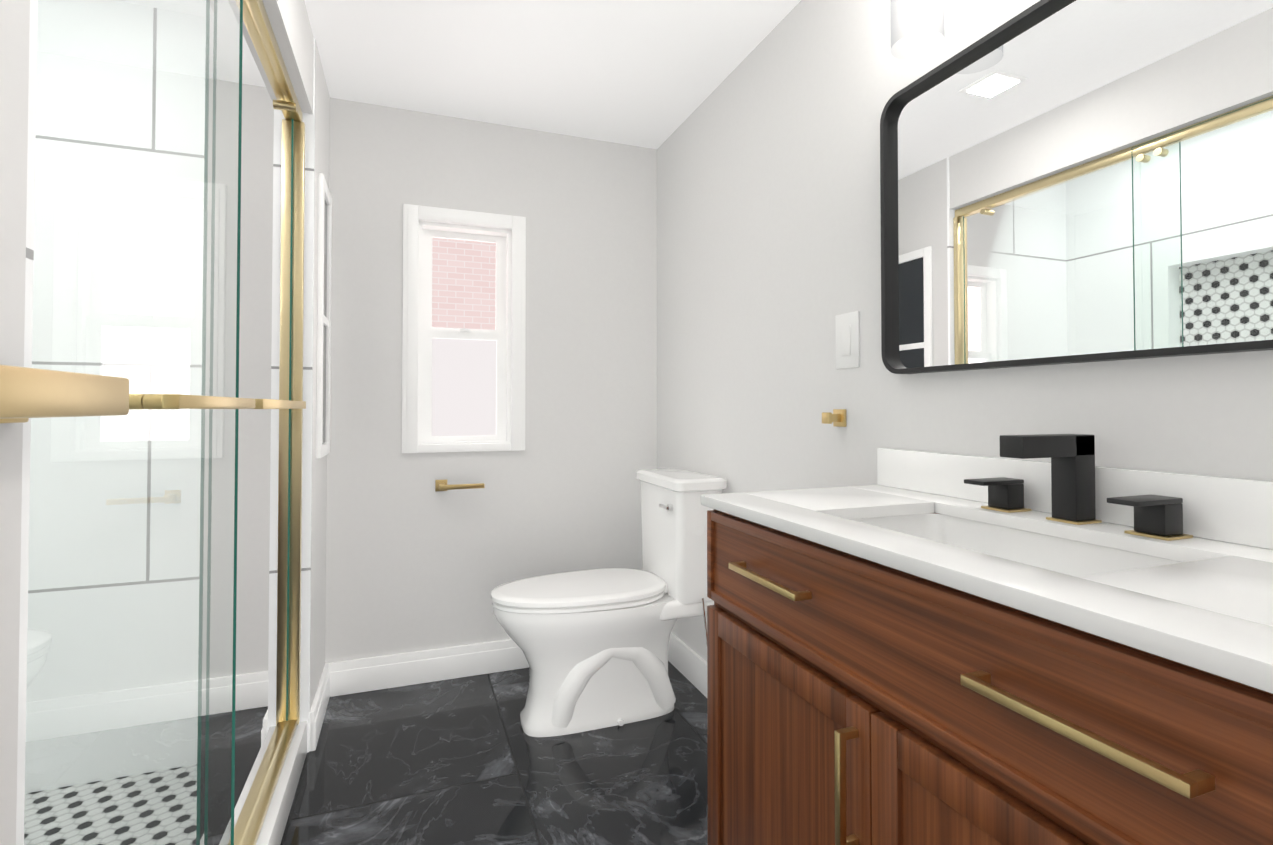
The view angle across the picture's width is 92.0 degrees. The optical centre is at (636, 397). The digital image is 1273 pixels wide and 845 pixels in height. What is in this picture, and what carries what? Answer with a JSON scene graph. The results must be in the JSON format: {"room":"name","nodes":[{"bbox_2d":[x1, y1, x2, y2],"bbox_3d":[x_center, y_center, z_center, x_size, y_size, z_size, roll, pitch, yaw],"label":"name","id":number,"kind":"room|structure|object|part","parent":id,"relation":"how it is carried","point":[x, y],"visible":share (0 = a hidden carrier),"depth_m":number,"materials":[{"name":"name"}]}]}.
{"room":"bathroom","nodes":[
{"label":"bathroom","id":0,"kind":"room"},
{"bbox_2d":[0,0,313,844],"bbox_3d":[-1.022,-0.048,0.395,1.015,2.469,3.332,0,-1,-20],"label":"wall","id":1,"kind":"structure","parent":0,"point":[18,48],"depth_m":0.53,"materials":[{"name":"paint"}]},
{"bbox_2d":[0,365,128,423],"bbox_3d":[-0.406,-0.005,0.295,0.068,0.046,0.575,0,-1,-20],"label":"door handle","id":2,"kind":"object","parent":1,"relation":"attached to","point":[26,393],"visible":0.98,"depth_m":0.46,"materials":[{"name":"gold metal"}]},
{"bbox_2d":[24,0,305,844],"bbox_3d":[-0.852,0.047,1.325,0.089,2.087,1.683,0,-1,-20],"label":"shower door frame","id":3,"kind":"object","parent":1,"relation":"attached to","point":[250,403],"visible":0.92,"depth_m":1.25,"materials":[{"name":"clear glass"}]},
{"bbox_3d":[-1.002,0.044,1.629,0.006,2.056,0.941,0,-1,-20],"label":"panel","id":4,"kind":"part","parent":3,"relation":"part of","materials":[{"name":"clear glass"}]},
{"bbox_2d":[256,721,306,844],"bbox_3d":[-0.885,1.147,1.294,0.115,0.110,1.683,0,-1,-20],"label":"sill","id":5,"kind":"structure","parent":1,"relation":"attached to","point":[275,822],"depth_m":1.75,"materials":[{"name":"white stone"}]},
{"bbox_2d":[25,0,329,792],"bbox_3d":[-1.675,-0.019,2.151,1.020,2.469,0.439,0,-1,-20],"label":"wall","id":6,"kind":"structure","parent":0,"point":[314,481],"depth_m":1.94,"materials":[{"name":"tile"}]},
{"bbox_2d":[309,664,329,750],"bbox_3d":[-0.607,1.125,0.750,0.025,0.135,3.743,0,-1,-20],"label":"baseboard","id":7,"kind":"structure","parent":6,"relation":"attached to","point":[319,706],"depth_m":2.23,"materials":[{"name":"white"}]},
{"bbox_2d":[316,173,331,458],"bbox_3d":[-1.201,-0.296,2.365,0.016,1.040,0.280,0,-1,-20],"label":"window","id":8,"kind":"structure","parent":6,"relation":"in","point":[324,322],"depth_m":2.36,"materials":[{"name":"white"}]},
{"bbox_2d":[24,661,707,844],"bbox_3d":[-0.292,1.233,0.954,2.489,0.125,3.909,0,-1,-20],"label":"floor","id":9,"kind":"structure","parent":0,"point":[463,761],"depth_m":1.93,"materials":[{"name":"black stone"}]},
{"bbox_2d":[491,468,726,736],"bbox_3d":[-0.121,0.764,2.375,0.863,0.912,0.496,0,-1,-20],"label":"toilet","id":10,"kind":"object","parent":9,"relation":"on","point":[593,644],"visible":0.98,"depth_m":2.28,"materials":[{"name":"white ceramic"}]},
{"bbox_2d":[701,434,1272,844],"bbox_3d":[0.570,0.630,0.989,0.552,1.132,1.072,0,-1,-20],"label":"bathroom vanity","id":11,"kind":"object","parent":9,"relation":"on","point":[1070,643],"visible":0.98,"depth_m":0.86,"materials":[{"name":"brown wood"}]},
{"bbox_2d":[850,513,1182,576],"bbox_3d":[0.576,0.310,1.012,0.317,0.139,0.512,0,-1,-20],"label":"sink","id":12,"kind":"object","parent":11,"relation":"in","point":[1069,553],"depth_m":1.11,"materials":[{"name":"white ceramic"}]},
{"bbox_2d":[964,434,1192,540],"bbox_3d":[0.711,0.141,1.060,0.180,0.152,0.320,0,-1,-20],"label":"faucet","id":13,"kind":"object","parent":11,"relation":"on","point":[1068,494],"depth_m":1.05,"materials":[{"name":"black metal"}]},
{"bbox_2d":[116,0,800,148],"bbox_3d":[-0.336,-1.324,0.901,2.639,0.100,4.059,0,-1,-20],"label":"ceiling","id":14,"kind":"structure","parent":0,"point":[653,74],"depth_m":2.26,"materials":[{"name":"paint"}]},
{"bbox_2d":[325,97,656,662],"bbox_3d":[-1.090,-0.010,2.684,2.489,2.469,0.150,0,-1,-20],"label":"wall","id":15,"kind":"structure","parent":0,"point":[415,561],"depth_m":2.76,"materials":[{"name":"paint"}]},
{"bbox_2d":[325,639,528,696],"bbox_3d":[-0.583,1.159,2.763,1.469,0.135,0.020,0,-1,-20],"label":"baseboard","id":16,"kind":"structure","parent":15,"relation":"attached to","point":[353,676],"depth_m":2.63,"materials":[{"name":"white"}]},
{"bbox_2d":[435,479,484,490],"bbox_3d":[-0.767,0.385,2.671,0.200,0.050,0.087,0,-1,-20],"label":"toilet paper holder","id":17,"kind":"object","parent":15,"relation":"attached to","point":[441,485],"visible":1,"depth_m":2.64,"materials":[{"name":"gold metal"}]},
{"bbox_2d":[402,204,525,452],"bbox_3d":[-0.780,-0.293,2.789,0.526,1.068,0.178,0,-1,-20],"label":"window","id":18,"kind":"structure","parent":15,"relation":"in","point":[463,336],"depth_m":2.77,"materials":[{"name":"white"}]},
{"bbox_2d":[657,0,1272,661],"bbox_3d":[0.803,-0.032,1.385,0.150,2.469,3.909,0,-1,-20],"label":"wall","id":19,"kind":"structure","parent":0,"point":[767,210],"depth_m":1.83,"materials":[{"name":"paint"}]},
{"bbox_2d":[668,632,706,697],"bbox_3d":[0.755,1.133,1.259,0.016,0.135,3.743,0,-1,-20],"label":"baseboard","id":20,"kind":"structure","parent":19,"relation":"attached to","point":[687,662],"depth_m":2.65,"materials":[{"name":"white"}]},
{"bbox_2d":[822,409,845,426],"bbox_3d":[0.558,0.059,1.746,0.055,0.050,0.050,0,-1,-20],"label":"hook","id":21,"kind":"object","parent":19,"relation":"attached to","point":[837,417],"visible":1,"depth_m":1.74,"materials":[{"name":"gold metal"}]},
{"bbox_2d":[835,311,859,368],"bbox_3d":[0.591,-0.159,1.727,0.009,0.155,0.095,0,-1,-20],"label":"switch plate","id":22,"kind":"object","parent":19,"relation":"attached to","point":[847,342],"visible":1,"depth_m":1.72,"materials":[{"name":"white plastic"}]},
{"bbox_2d":[890,0,944,53],"bbox_3d":[0.751,-1.000,1.099,0.155,0.425,0.710,0,-1,-20],"label":"sconce","id":23,"kind":"object","parent":19,"relation":"attached to","point":[899,16],"visible":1,"depth_m":1.40,"materials":[{"name":"white"}]},
{"bbox_2d":[880,0,1272,373],"bbox_3d":[0.808,-0.410,1.109,0.035,0.693,0.978,0,-1,-20],"label":"mirror","id":24,"kind":"object","parent":19,"relation":"attached to","point":[1070,181],"visible":1,"depth_m":1.11,"materials":[{"name":"black mirror"}]}
]}

